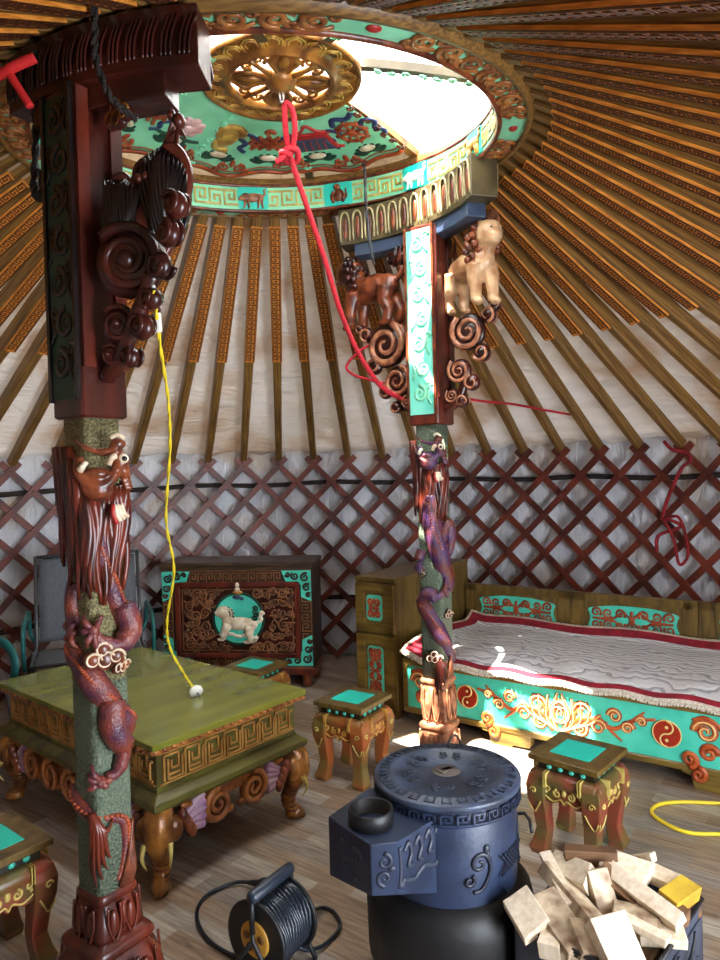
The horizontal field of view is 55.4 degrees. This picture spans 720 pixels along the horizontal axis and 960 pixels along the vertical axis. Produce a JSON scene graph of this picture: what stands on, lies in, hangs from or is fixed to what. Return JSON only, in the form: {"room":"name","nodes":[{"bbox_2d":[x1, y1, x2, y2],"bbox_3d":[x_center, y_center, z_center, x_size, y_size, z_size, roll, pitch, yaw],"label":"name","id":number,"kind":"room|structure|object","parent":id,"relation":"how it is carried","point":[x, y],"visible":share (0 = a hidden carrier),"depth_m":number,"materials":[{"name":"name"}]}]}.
{"room":"traditional dwelling","nodes":[
{"label":"traditional dwelling","id":0,"kind":"room"},
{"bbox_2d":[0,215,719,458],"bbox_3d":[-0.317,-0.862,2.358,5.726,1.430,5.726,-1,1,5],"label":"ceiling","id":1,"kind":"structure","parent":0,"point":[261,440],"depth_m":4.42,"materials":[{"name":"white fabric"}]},
{"bbox_2d":[0,434,719,698],"bbox_3d":[-0.278,0.593,2.381,5.736,1.560,5.728,-2,1,0],"label":"wall","id":2,"kind":"structure","parent":0,"point":[706,449],"depth_m":4.91,"materials":[{"name":"wood"}]},
{"bbox_2d":[0,472,719,497],"bbox_3d":[-0.291,0.064,2.371,5.647,0.049,5.647,-2,1,0],"label":"strap","id":3,"kind":"object","parent":2,"relation":"attached to","point":[716,474],"visible":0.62,"depth_m":4.86,"materials":[{"name":"black"}]},
{"bbox_2d":[0,654,719,959],"bbox_3d":[-0.255,1.403,2.390,6.098,0.060,6.098,-1,1,35],"label":"floor","id":4,"kind":"structure","parent":0,"point":[252,841],"depth_m":2.56,"materials":[{"name":"laminate"}]},
{"bbox_2d":[0,636,18,720],"bbox_3d":[-1.999,0.940,3.053,0.680,0.950,0.665,-1,1,30],"label":"chair","id":5,"kind":"object","parent":4,"relation":"on","point":[5,644],"visible":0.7,"depth_m":3.19,"materials":[{"name":"teal paint"}]},
{"bbox_2d":[0,812,58,959],"bbox_3d":[-1.067,1.220,1.972,0.284,0.362,0.284,-1,1,39],"label":"stool","id":6,"kind":"object","parent":4,"relation":"on","point":[28,874],"visible":1,"depth_m":1.97,"materials":[{"name":"red paint"}]},
{"bbox_2d":[20,549,155,673],"bbox_3d":[-1.520,0.915,3.869,0.665,0.950,0.680,-2,1,-22],"label":"sling chair","id":7,"kind":"object","parent":4,"relation":"on","point":[53,577],"visible":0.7,"depth_m":4.00,"materials":[{"name":"grey fabric"}]},
{"bbox_2d":[6,3,213,959],"bbox_3d":[-0.649,0.104,1.839,0.637,2.573,0.262,-1,1,24],"label":"carved post","id":8,"kind":"object","parent":4,"relation":"on","point":[110,235],"visible":0.98,"depth_m":1.79,"materials":[{"name":"red paint"}]},
{"bbox_2d":[29,116,41,202],"bbox_3d":[-0.908,-0.905,1.934,0.051,0.246,0.030,-2,1,0],"label":"rope","id":9,"kind":"object","parent":8,"relation":"hanging from","point":[35,171],"visible":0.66,"depth_m":1.93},
{"bbox_2d":[151,285,202,697],"bbox_3d":[-0.621,0.191,2.205,0.123,1.358,1.060,-2,1,-9],"label":"power cord","id":10,"kind":"object","parent":8,"relation":"hanging from","point":[196,690],"visible":0.99,"depth_m":2.19,"materials":[{"name":"yellow plastic"}]},
{"bbox_2d":[0,0,534,218],"bbox_3d":[-0.354,-1.442,2.748,2.079,0.457,2.068,-1,1,9],"label":"ring","id":11,"kind":"object","parent":8,"relation":"on","point":[233,131],"visible":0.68,"depth_m":2.88,"materials":[{"name":"green wood"}]},
{"bbox_2d":[0,159,26,188],"bbox_3d":[-2.184,-0.709,2.658,1.813,1.301,0.066,-2,1,-10],"label":"pole","id":12,"kind":"object","parent":11,"relation":"attached to","point":[7,171],"visible":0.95,"depth_m":2.77,"materials":[{"name":"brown wood"}]},
{"bbox_2d":[0,167,30,207],"bbox_3d":[-2.166,-0.717,2.830,1.776,1.310,0.066,-2,1,-5],"label":"pole","id":13,"kind":"object","parent":11,"relation":"attached to","point":[21,180],"visible":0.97,"depth_m":2.86,"materials":[{"name":"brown wood"}]},
{"bbox_2d":[0,177,38,230],"bbox_3d":[-2.132,-0.725,3.003,1.740,1.319,0.065,-2,1,1],"label":"pole","id":14,"kind":"object","parent":11,"relation":"attached to","point":[22,202],"visible":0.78,"depth_m":2.96,"materials":[{"name":"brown wood"}]},
{"bbox_2d":[0,202,42,257],"bbox_3d":[-2.082,-0.734,3.169,1.704,1.328,0.064,-1,1,6],"label":"pole","id":15,"kind":"object","parent":11,"relation":"attached to","point":[12,233],"visible":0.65,"depth_m":3.08,"materials":[{"name":"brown wood"}]},
{"bbox_2d":[0,219,43,288],"bbox_3d":[-2.017,-0.743,3.333,1.668,1.337,0.068,-1,1,12],"label":"pole","id":16,"kind":"object","parent":11,"relation":"attached to","point":[20,253],"visible":0.52,"depth_m":3.21,"materials":[{"name":"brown wood"}]},
{"bbox_2d":[0,244,44,326],"bbox_3d":[-1.937,-0.752,3.484,1.634,1.346,0.067,-1,1,18],"label":"pole","id":17,"kind":"object","parent":11,"relation":"attached to","point":[22,282],"visible":0.44,"depth_m":3.38,"materials":[{"name":"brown wood"}]},
{"bbox_2d":[0,275,45,363],"bbox_3d":[-1.843,-0.761,3.632,1.600,1.354,0.064,-1,1,24],"label":"pole","id":18,"kind":"object","parent":11,"relation":"attached to","point":[32,310],"visible":0.46,"depth_m":3.57,"materials":[{"name":"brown wood"}]},
{"bbox_2d":[0,321,46,420],"bbox_3d":[-1.735,-0.771,3.768,1.569,1.362,0.064,-1,1,30],"label":"pole","id":19,"kind":"object","parent":11,"relation":"attached to","point":[38,348],"visible":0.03,"depth_m":3.83,"materials":[{"name":"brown wood"}]},
{"bbox_2d":[7,380,49,465],"bbox_3d":[-1.616,-0.780,3.894,1.540,1.370,0.066,-1,1,36],"label":"pole","id":20,"kind":"object","parent":11,"relation":"attached to","point":[42,403],"visible":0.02,"depth_m":4.18,"materials":[{"name":"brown wood"}]},
{"bbox_2d":[0,25,61,40],"bbox_3d":[-1.210,-0.666,0.920,0.064,1.220,2.157,-1,1,23],"label":"pole","id":21,"kind":"object","parent":11,"relation":"attached to","point":[6,33],"visible":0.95,"depth_m":1.75,"materials":[{"name":"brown wood"}]},
{"bbox_2d":[0,9,87,28],"bbox_3d":[-1.054,-0.668,0.844,0.068,1.218,2.172,-1,1,18],"label":"pole","id":22,"kind":"object","parent":11,"relation":"attached to","point":[8,18],"visible":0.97,"depth_m":1.64,"materials":[{"name":"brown wood"}]},
{"bbox_2d":[0,52,37,80],"bbox_3d":[-0.860,-1.013,1.684,0.146,0.057,0.035,-1,1,13],"label":"ribbon","id":23,"kind":"object","parent":22,"relation":"attached to","point":[27,60],"visible":1,"depth_m":1.67,"materials":[{"name":"red fabric"}]},
{"bbox_2d":[7,73,33,108],"bbox_3d":[-0.837,-0.960,1.686,0.066,0.095,0.019,-2,1,0],"label":"ribbon","id":24,"kind":"object","parent":23,"relation":"hanging from","point":[12,78],"visible":1,"depth_m":1.68,"materials":[{"name":"red fabric"}]},
{"bbox_2d":[0,0,117,18],"bbox_3d":[-0.887,-0.671,0.783,0.064,1.216,2.184,-1,1,14],"label":"pole","id":25,"kind":"object","parent":11,"relation":"attached to","point":[60,8],"visible":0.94,"depth_m":1.55,"materials":[{"name":"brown wood"}]},
{"bbox_2d":[90,6,138,121],"bbox_3d":[-0.589,-1.016,1.633,0.106,0.308,0.054,-2,1,0],"label":"rope","id":26,"kind":"object","parent":25,"relation":"hanging from","point":[94,12],"visible":0.96,"depth_m":1.62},
{"bbox_2d":[67,0,150,9],"bbox_3d":[-0.718,-0.675,0.737,0.066,1.216,2.193,-1,1,9],"label":"pole","id":27,"kind":"object","parent":11,"relation":"attached to","point":[106,4],"visible":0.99,"depth_m":1.61,"materials":[{"name":"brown wood"}]},
{"bbox_2d":[126,224,188,389],"bbox_3d":[-1.344,-0.798,4.109,0.067,1.384,1.490,-2,1,-41],"label":"pole","id":28,"kind":"object","parent":11,"relation":"attached to","point":[162,287],"visible":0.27,"depth_m":3.85,"materials":[{"name":"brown wood"}]},
{"bbox_2d":[130,213,208,463],"bbox_3d":[-1.194,-0.807,4.198,0.064,1.390,1.470,-2,1,-35],"label":"pole","id":29,"kind":"object","parent":11,"relation":"attached to","point":[198,228],"visible":1,"depth_m":4.02,"materials":[{"name":"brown wood"}]},
{"bbox_2d":[167,214,226,462],"bbox_3d":[-1.036,-0.815,4.271,0.064,1.395,1.453,-2,1,-28],"label":"pole","id":30,"kind":"object","parent":11,"relation":"attached to","point":[217,228],"visible":1,"depth_m":4.08,"materials":[{"name":"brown wood"}]},
{"bbox_2d":[204,215,243,462],"bbox_3d":[-0.873,-0.823,4.330,0.064,1.399,1.440,-2,1,-21],"label":"pole","id":31,"kind":"object","parent":11,"relation":"attached to","point":[236,233],"visible":0.99,"depth_m":4.14,"materials":[{"name":"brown wood"}]},
{"bbox_2d":[240,215,262,461],"bbox_3d":[-0.705,-0.830,4.372,0.064,1.403,1.432,-2,1,-14],"label":"pole","id":32,"kind":"object","parent":11,"relation":"attached to","point":[255,236],"visible":1,"depth_m":4.18,"materials":[{"name":"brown wood"}]},
{"bbox_2d":[269,217,281,460],"bbox_3d":[-0.533,-0.837,4.400,0.064,1.406,1.427,-2,1,-7],"label":"pole","id":33,"kind":"object","parent":11,"relation":"attached to","point":[274,224],"visible":1,"depth_m":4.20,"materials":[{"name":"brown wood"}]},
{"bbox_2d":[287,215,316,459],"bbox_3d":[-0.360,-0.843,4.411,0.064,1.409,1.427,-2,1,0],"label":"pole","id":34,"kind":"object","parent":11,"relation":"attached to","point":[293,234],"visible":1,"depth_m":4.21,"materials":[{"name":"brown wood"}]},
{"bbox_2d":[304,216,350,458],"bbox_3d":[-0.187,-0.848,4.406,0.064,1.410,1.431,-1,1,7],"label":"pole","id":35,"kind":"object","parent":11,"relation":"attached to","point":[317,266],"visible":0.97,"depth_m":4.24,"materials":[{"name":"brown wood"}]},
{"bbox_2d":[275,99,404,400],"bbox_3d":[-0.076,-0.964,3.146,0.157,1.165,0.869,-1,1,37],"label":"rope","id":36,"kind":"object","parent":11,"relation":"hanging from","point":[286,157],"visible":0.98,"depth_m":2.99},
{"bbox_2d":[322,213,385,457],"bbox_3d":[-0.015,-0.853,4.385,0.064,1.411,1.440,-1,1,13],"label":"pole","id":37,"kind":"object","parent":11,"relation":"attached to","point":[329,225],"visible":0.46,"depth_m":4.25,"materials":[{"name":"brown wood"}]},
{"bbox_2d":[362,162,374,264],"bbox_3d":[0.043,-1.309,3.378,0.073,0.488,0.026,-2,1,-42],"label":"cord","id":38,"kind":"object","parent":11,"relation":"hanging from","point":[363,164],"visible":1,"depth_m":3.37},
{"bbox_2d":[346,0,408,8],"bbox_3d":[0.304,-0.710,0.803,0.064,1.229,2.190,-2,1,-17],"label":"pole","id":39,"kind":"object","parent":11,"relation":"attached to","point":[376,4],"visible":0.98,"depth_m":1.65,"materials":[{"name":"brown wood"}]},
{"bbox_2d":[348,252,415,440],"bbox_3d":[0.155,-0.857,4.348,0.064,1.411,1.452,-1,1,20],"label":"pole","id":40,"kind":"object","parent":11,"relation":"attached to","point":[375,314],"visible":0.12,"depth_m":4.19,"materials":[{"name":"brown wood"}]},
{"bbox_2d":[374,257,455,455],"bbox_3d":[0.322,-0.860,4.294,0.068,1.410,1.468,-1,1,27],"label":"pole","id":41,"kind":"object","parent":11,"relation":"attached to","point":[381,265],"visible":0.12,"depth_m":3.92,"materials":[{"name":"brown wood"}]},
{"bbox_2d":[356,41,489,129],"bbox_3d":[0.305,-1.574,2.660,0.712,0.217,1.071,-2,1,0],"label":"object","id":42,"kind":"object","parent":11,"relation":"on","point":[456,105],"visible":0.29,"depth_m":2.88,"materials":[{"name":"white fabric"}]},
{"bbox_2d":[396,268,490,454],"bbox_3d":[0.479,-0.862,4.228,0.068,1.408,1.488,-1,1,33],"label":"pole","id":43,"kind":"object","parent":11,"relation":"attached to","point":[470,412],"visible":0.02,"depth_m":4.66,"materials":[{"name":"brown wood"}]},
{"bbox_2d":[381,0,527,16],"bbox_3d":[0.466,-0.718,0.870,0.064,1.234,2.180,-2,1,-21],"label":"pole","id":44,"kind":"object","parent":11,"relation":"attached to","point":[414,8],"visible":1,"depth_m":1.57,"materials":[{"name":"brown wood"}]},
{"bbox_2d":[454,301,527,453],"bbox_3d":[0.634,-0.863,4.144,0.064,1.405,1.511,-1,1,40],"label":"pole","id":45,"kind":"object","parent":11,"relation":"attached to","point":[481,368],"visible":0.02,"depth_m":4.41,"materials":[{"name":"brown wood"}]},
{"bbox_2d":[454,260,564,451],"bbox_3d":[0.778,-0.864,4.048,1.537,1.402,0.064,-2,1,-44],"label":"pole","id":46,"kind":"object","parent":11,"relation":"attached to","point":[493,338],"visible":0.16,"depth_m":4.20,"materials":[{"name":"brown wood"}]},
{"bbox_2d":[452,233,603,450],"bbox_3d":[0.913,-0.863,3.940,1.566,1.397,0.068,-2,1,-38],"label":"pole","id":47,"kind":"object","parent":11,"relation":"attached to","point":[508,315],"visible":0.39,"depth_m":4.00,"materials":[{"name":"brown wood"}]},
{"bbox_2d":[461,229,643,448],"bbox_3d":[1.038,-0.862,3.816,1.596,1.392,0.064,-2,1,-31],"label":"pole","id":48,"kind":"object","parent":11,"relation":"attached to","point":[510,279],"visible":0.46,"depth_m":3.82,"materials":[{"name":"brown wood"}]},
{"bbox_2d":[412,0,719,25],"bbox_3d":[0.621,-0.727,0.951,0.064,1.240,2.167,-2,1,-25],"label":"pole","id":49,"kind":"object","parent":11,"relation":"attached to","point":[530,10],"visible":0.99,"depth_m":1.35,"materials":[{"name":"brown wood"}]},
{"bbox_2d":[439,12,719,41],"bbox_3d":[0.768,-0.735,1.047,0.064,1.246,2.152,-2,1,-30],"label":"pole","id":50,"kind":"object","parent":11,"relation":"attached to","point":[705,27],"visible":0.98,"depth_m":1.41,"materials":[{"name":"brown wood"}]},
{"bbox_2d":[463,33,719,65],"bbox_3d":[0.905,-0.744,1.156,0.064,1.254,2.134,-2,1,-34],"label":"pole","id":51,"kind":"object","parent":11,"relation":"attached to","point":[689,52],"visible":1,"depth_m":1.56,"materials":[{"name":"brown wood"}]},
{"bbox_2d":[500,228,685,447],"bbox_3d":[1.151,-0.860,3.683,1.629,1.387,0.064,-2,1,-25],"label":"pole","id":52,"kind":"object","parent":11,"relation":"attached to","point":[534,276],"visible":0.67,"depth_m":3.66,"materials":[{"name":"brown wood"}]},
{"bbox_2d":[484,42,719,86],"bbox_3d":[1.030,-0.754,1.277,0.066,1.261,2.113,-2,1,-39],"label":"pole","id":53,"kind":"object","parent":11,"relation":"attached to","point":[707,75],"visible":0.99,"depth_m":1.69,"materials":[{"name":"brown wood"}]},
{"bbox_2d":[486,199,719,443],"bbox_3d":[1.251,-0.857,3.540,1.663,1.380,0.064,-2,1,-20],"label":"pole","id":54,"kind":"object","parent":11,"relation":"attached to","point":[593,307],"visible":0.82,"depth_m":3.50,"materials":[{"name":"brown wood"}]},
{"bbox_2d":[496,179,719,398],"bbox_3d":[1.337,-0.853,3.388,1.698,1.373,0.066,-2,1,-14],"label":"pole","id":55,"kind":"object","parent":11,"relation":"attached to","point":[603,285],"visible":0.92,"depth_m":3.33,"materials":[{"name":"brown wood"}]},
{"bbox_2d":[498,165,719,360],"bbox_3d":[1.408,-0.849,3.229,1.734,1.366,0.064,-2,1,-8],"label":"pole","id":56,"kind":"object","parent":11,"relation":"attached to","point":[653,298],"visible":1,"depth_m":3.18,"materials":[{"name":"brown wood"}]},
{"bbox_2d":[500,54,719,106],"bbox_3d":[1.145,-0.763,1.410,0.064,1.269,2.090,-2,1,-43],"label":"pole","id":57,"kind":"object","parent":11,"relation":"attached to","point":[702,94],"visible":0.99,"depth_m":1.81,"materials":[{"name":"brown wood"}]},
{"bbox_2d":[501,156,719,325],"bbox_3d":[1.464,-0.843,3.064,1.770,1.358,0.064,-2,1,-3],"label":"pole","id":58,"kind":"object","parent":11,"relation":"attached to","point":[682,291],"visible":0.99,"depth_m":3.03,"materials":[{"name":"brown wood"}]},
{"bbox_2d":[511,148,719,302],"bbox_3d":[1.505,-0.837,2.893,1.806,1.350,0.066,-2,1,3],"label":"pole","id":59,"kind":"object","parent":11,"relation":"attached to","point":[691,270],"visible":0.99,"depth_m":2.88,"materials":[{"name":"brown wood"}]},
{"bbox_2d":[514,65,719,125],"bbox_3d":[1.246,-0.772,1.554,2.065,1.278,0.066,-1,1,42],"label":"pole","id":60,"kind":"object","parent":11,"relation":"attached to","point":[709,114],"visible":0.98,"depth_m":1.94,"materials":[{"name":"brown wood"}]},
{"bbox_2d":[519,139,719,274],"bbox_3d":[1.529,-0.831,2.721,1.842,1.341,0.064,-1,1,8],"label":"pole","id":61,"kind":"object","parent":11,"relation":"attached to","point":[701,251],"visible":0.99,"depth_m":2.76,"materials":[{"name":"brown wood"}]},
{"bbox_2d":[523,76,719,144],"bbox_3d":[1.332,-0.781,1.704,2.038,1.286,0.066,-1,1,37],"label":"pole","id":62,"kind":"object","parent":11,"relation":"attached to","point":[692,128],"visible":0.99,"depth_m":2.05,"materials":[{"name":"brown wood"}]},
{"bbox_2d":[526,129,719,248],"bbox_3d":[1.537,-0.824,2.547,1.878,1.332,0.064,-1,1,13],"label":"pole","id":63,"kind":"object","parent":11,"relation":"attached to","point":[700,227],"visible":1,"depth_m":2.63,"materials":[{"name":"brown wood"}]},
{"bbox_2d":[530,119,719,225],"bbox_3d":[1.528,-0.816,2.372,1.912,1.323,0.064,-1,1,18],"label":"pole","id":64,"kind":"object","parent":11,"relation":"attached to","point":[708,209],"visible":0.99,"depth_m":2.51,"materials":[{"name":"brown wood"}]},
{"bbox_2d":[530,87,719,163],"bbox_3d":[1.405,-0.790,1.865,2.009,1.295,0.066,-1,1,32],"label":"pole","id":65,"kind":"object","parent":11,"relation":"attached to","point":[707,150],"visible":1,"depth_m":2.16,"materials":[{"name":"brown wood"}]},
{"bbox_2d":[533,109,719,203],"bbox_3d":[1.503,-0.808,2.199,1.946,1.314,0.064,-1,1,23],"label":"pole","id":66,"kind":"object","parent":11,"relation":"attached to","point":[704,187],"visible":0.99,"depth_m":2.39,"materials":[{"name":"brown wood"}]},
{"bbox_2d":[533,98,719,182],"bbox_3d":[1.462,-0.799,2.029,1.978,1.304,0.064,-1,1,28],"label":"pole","id":67,"kind":"object","parent":11,"relation":"attached to","point":[708,169],"visible":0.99,"depth_m":2.28,"materials":[{"name":"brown wood"}]},
{"bbox_2d":[0,647,309,898],"bbox_3d":[-0.894,1.123,2.891,1.253,0.520,0.781,-1,1,40],"label":"table","id":68,"kind":"object","parent":4,"relation":"on","point":[188,752],"visible":0.84,"depth_m":2.63,"materials":[{"name":"green wood"}]},
{"bbox_2d":[0,458,356,701],"bbox_3d":[-1.766,0.646,2.981,2.363,1.523,5.495,-1,1,22],"label":"wall panel","id":69,"kind":"object","parent":4,"relation":"on","point":[14,594],"visible":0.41,"depth_m":4.82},
{"bbox_2d":[158,555,323,686],"bbox_3d":[-0.793,0.945,4.649,1.037,0.820,0.368,-1,1,7],"label":"chest","id":70,"kind":"object","parent":4,"relation":"on","point":[225,610],"visible":0.94,"depth_m":4.50,"materials":[{"name":"brown wood"}]},
{"bbox_2d":[222,656,290,684],"bbox_3d":[-0.568,1.181,3.737,0.284,0.362,0.284,-1,1,30],"label":"stool","id":71,"kind":"object","parent":4,"relation":"on","point":[267,668],"visible":0.16,"depth_m":3.71,"materials":[{"name":"orange paint"}]},
{"bbox_2d":[195,862,341,959],"bbox_3d":[-0.320,1.246,2.098,0.518,0.264,0.389,-1,1,33],"label":"cable reel","id":72,"kind":"object","parent":4,"relation":"on","point":[277,918],"visible":1,"depth_m":1.90,"materials":[{"name":"plastic"}]},
{"bbox_2d":[312,685,393,791],"bbox_3d":[-0.028,1.175,3.152,0.284,0.362,0.284,-1,1,33],"label":"stool","id":73,"kind":"object","parent":4,"relation":"on","point":[353,715],"visible":0.98,"depth_m":3.09,"materials":[{"name":"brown wood"}]},
{"bbox_2d":[354,558,467,719],"bbox_3d":[0.347,0.934,4.256,0.274,0.790,0.924,-1,1,35],"label":"base cabinet","id":74,"kind":"object","parent":4,"relation":"on","point":[388,617],"visible":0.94,"depth_m":3.90,"materials":[{"name":"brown wood"}]},
{"bbox_2d":[336,153,502,744],"bbox_3d":[0.322,-0.034,3.402,0.332,2.752,1.009,-2,1,-44],"label":"carved post","id":75,"kind":"object","parent":4,"relation":"on","point":[414,231],"visible":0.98,"depth_m":3.32,"materials":[{"name":"brown wood"}]},
{"bbox_2d":[135,443,719,658],"bbox_3d":[0.361,0.568,4.346,4.739,1.523,1.373,-1,1,18],"label":"wall panel","id":76,"kind":"object","parent":4,"relation":"on","point":[639,453],"visible":0.58,"depth_m":4.83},
{"bbox_2d":[654,440,692,551],"bbox_3d":[1.837,0.098,4.023,0.036,0.668,0.240,-2,1,-38],"label":"tie","id":77,"kind":"object","parent":76,"relation":"attached to","point":[665,443],"visible":1,"depth_m":4.02,"materials":[{"name":"fabric"}]},
{"bbox_2d":[663,514,689,565],"bbox_3d":[1.848,0.352,4.010,0.030,0.303,0.153,-2,1,-38],"label":"tie","id":78,"kind":"object","parent":76,"relation":"hanging from","point":[675,515],"visible":1,"depth_m":3.99,"materials":[{"name":"fabric"}]},
{"bbox_2d":[329,734,533,959],"bbox_3d":[0.225,1.076,1.889,0.470,0.581,0.595,-1,1,25],"label":"wood stove","id":79,"kind":"object","parent":4,"relation":"on","point":[433,848],"visible":0.97,"depth_m":1.76,"materials":[{"name":"blue paint"}]},
{"bbox_2d":[403,582,719,793],"bbox_3d":[1.200,0.994,3.624,1.823,0.642,0.907,-1,1,35],"label":"bed","id":80,"kind":"object","parent":4,"relation":"on","point":[513,712],"visible":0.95,"depth_m":3.42,"materials":[{"name":"green wood"}]},
{"bbox_2d":[399,609,719,715],"bbox_3d":[1.181,0.905,3.592,1.775,0.147,0.868,-1,1,35],"label":"blanket","id":81,"kind":"object","parent":80,"relation":"on","point":[642,665],"visible":0.91,"depth_m":3.52,"materials":[{"name":"white fabric"}]},
{"bbox_2d":[526,731,630,852],"bbox_3d":[0.797,1.162,2.497,0.284,0.362,0.284,-1,1,42],"label":"stool","id":82,"kind":"object","parent":4,"relation":"on","point":[584,775],"visible":1,"depth_m":2.45,"materials":[{"name":"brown wood"}]},
{"bbox_2d":[514,883,703,959],"bbox_3d":[0.645,1.225,1.750,0.344,0.266,0.407,-1,1,43],"label":"box","id":83,"kind":"object","parent":4,"relation":"on","point":[694,930],"visible":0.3,"depth_m":1.71,"materials":[{"name":"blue metal"}]},
{"bbox_2d":[503,885,549,945],"bbox_3d":[0.415,1.081,1.710,0.082,0.091,0.108,-2,1,-21],"label":"block","id":84,"kind":"object","parent":83,"relation":"on","point":[526,914],"visible":1,"depth_m":1.69,"materials":[{"name":"brown wood"}]},
{"bbox_2d":[537,929,560,959],"bbox_3d":[0.459,1.120,1.651,0.054,0.055,0.051,-1,1,29],"label":"block","id":85,"kind":"object","parent":83,"relation":"in","point":[549,948],"visible":0.86,"depth_m":1.64,"materials":[{"name":"brown wood"}]},
{"bbox_2d":[552,849,594,895],"bbox_3d":[0.559,1.033,1.815,0.072,0.079,0.141,-2,1,-32],"label":"block","id":86,"kind":"object","parent":83,"relation":"on","point":[573,869],"visible":0.62,"depth_m":1.79,"materials":[{"name":"brown wood"}]},
{"bbox_2d":[560,951,599,959],"bbox_3d":[0.522,1.128,1.608,0.137,0.024,0.042,-1,1,40],"label":"block","id":87,"kind":"object","parent":83,"relation":"in","point":[562,956],"visible":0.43,"depth_m":1.62,"materials":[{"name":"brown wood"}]},
{"bbox_2d":[534,886,576,959],"bbox_3d":[0.492,1.089,1.686,0.079,0.102,0.156,-2,1,-23],"label":"block","id":88,"kind":"object","parent":87,"relation":"on","point":[550,900],"visible":0.59,"depth_m":1.68,"materials":[{"name":"brown wood"}]},
{"bbox_2d":[537,861,601,921],"bbox_3d":[0.539,1.061,1.750,0.060,0.105,0.204,-2,1,-24],"label":"block","id":89,"kind":"object","parent":88,"relation":"on","point":[581,906],"visible":0.46,"depth_m":1.74,"materials":[{"name":"brown wood"}]},
{"bbox_2d":[539,850,571,906],"bbox_3d":[0.515,1.042,1.790,0.037,0.080,0.155,-2,1,-10],"label":"block","id":90,"kind":"object","parent":89,"relation":"on","point":[547,855],"visible":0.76,"depth_m":1.81,"materials":[{"name":"brown wood"}]},
{"bbox_2d":[567,917,598,959],"bbox_3d":[0.528,1.092,1.631,0.046,0.068,0.095,-2,1,-5],"label":"block","id":91,"kind":"object","parent":87,"relation":"on","point":[583,943],"visible":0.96,"depth_m":1.62,"materials":[{"name":"brown wood"}]},
{"bbox_2d":[584,909,645,959],"bbox_3d":[0.593,1.072,1.579,0.094,0.123,0.123,-2,1,-18],"label":"block","id":92,"kind":"object","parent":83,"relation":"in","point":[612,936],"visible":1,"depth_m":1.57,"materials":[{"name":"brown wood"}]},
{"bbox_2d":[626,912,671,947],"bbox_3d":[0.674,1.065,1.626,0.115,0.039,0.031,-1,1,41],"label":"block","id":93,"kind":"object","parent":83,"relation":"on","point":[650,932],"visible":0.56,"depth_m":1.61,"materials":[{"name":"brown wood"}]},
{"bbox_2d":[636,923,687,949],"bbox_3d":[0.719,1.089,1.640,0.111,0.039,0.050,-1,1,12],"label":"block","id":94,"kind":"object","parent":83,"relation":"in","point":[679,939],"visible":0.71,"depth_m":1.62,"materials":[{"name":"brown wood"}]},
{"bbox_2d":[612,899,660,928],"bbox_3d":[0.678,1.070,1.684,0.115,0.035,0.052,-1,1,20],"label":"block","id":95,"kind":"object","parent":94,"relation":"on","point":[637,910],"visible":0.5,"depth_m":1.68,"materials":[{"name":"brown wood"}]},
{"bbox_2d":[611,861,686,931],"bbox_3d":[0.707,1.032,1.706,0.057,0.086,0.201,-2,1,-34],"label":"block","id":96,"kind":"object","parent":94,"relation":"on","point":[671,916],"visible":0.88,"depth_m":1.68,"materials":[{"name":"brown wood"}]},
{"bbox_2d":[602,860,635,903],"bbox_3d":[0.659,1.040,1.756,0.109,0.098,0.059,-1,1,42],"label":"block","id":97,"kind":"object","parent":96,"relation":"on","point":[620,894],"visible":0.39,"depth_m":1.73,"materials":[{"name":"brown wood"}]},
{"bbox_2d":[599,851,654,885],"bbox_3d":[0.701,1.025,1.803,0.136,0.075,0.076,-1,1,29],"label":"block","id":98,"kind":"object","parent":96,"relation":"on","point":[643,870],"visible":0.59,"depth_m":1.79,"materials":[{"name":"brown wood"}]},
{"bbox_2d":[563,844,617,866],"bbox_3d":[0.615,1.004,1.833,0.140,0.042,0.038,-1,1,10],"label":"block","id":99,"kind":"object","parent":98,"relation":"on","point":[594,854],"visible":0.84,"depth_m":1.82,"materials":[{"name":"brown wood"}]},
{"bbox_2d":[657,892,690,927],"bbox_3d":[0.773,1.069,1.705,0.046,0.056,0.086,-2,1,-30],"label":"block","id":100,"kind":"object","parent":83,"relation":"on","point":[684,909],"visible":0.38,"depth_m":1.68,"materials":[{"name":"brown wood"}]},
{"bbox_2d":[659,874,701,907],"bbox_3d":[0.808,1.052,1.738,0.101,0.064,0.066,-2,1,-28],"label":"block","id":101,"kind":"object","parent":100,"relation":"on","point":[681,890],"visible":0.74,"depth_m":1.73,"materials":[{"name":"yellow paint"}]},
{"bbox_2d":[650,863,686,887],"bbox_3d":[0.786,1.040,1.802,0.053,0.044,0.131,-2,1,-45],"label":"block","id":102,"kind":"object","parent":101,"relation":"on","point":[662,875],"visible":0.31,"depth_m":1.79,"materials":[{"name":"beige wood"}]},
{"bbox_3d":[0.612,1.236,1.721,0.076,0.203,0.078,-1,1,43],"label":"block","id":103,"kind":"object","parent":83,"relation":"in","visible":0},
{"bbox_2d":[584,867,616,914],"bbox_3d":[0.614,1.060,1.752,0.062,0.133,0.106,-2,1,-13],"label":"block","id":104,"kind":"object","parent":103,"relation":"on","point":[602,895],"visible":0.54,"depth_m":1.74,"materials":[{"name":"brown wood"}]},
{"bbox_2d":[546,440,719,601],"bbox_3d":[1.513,0.567,2.320,1.998,1.523,5.231,-2,1,0],"label":"wall panel","id":105,"kind":"object","parent":4,"relation":"on","point":[706,473],"visible":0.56,"depth_m":4.11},
{"bbox_2d":[650,800,719,835],"bbox_3d":[1.394,1.310,2.669,0.496,0.027,0.266,-1,1,9],"label":"cord","id":106,"kind":"object","parent":4,"relation":"on","point":[694,833],"visible":1,"depth_m":2.71,"materials":[{"name":"yellow plastic"}]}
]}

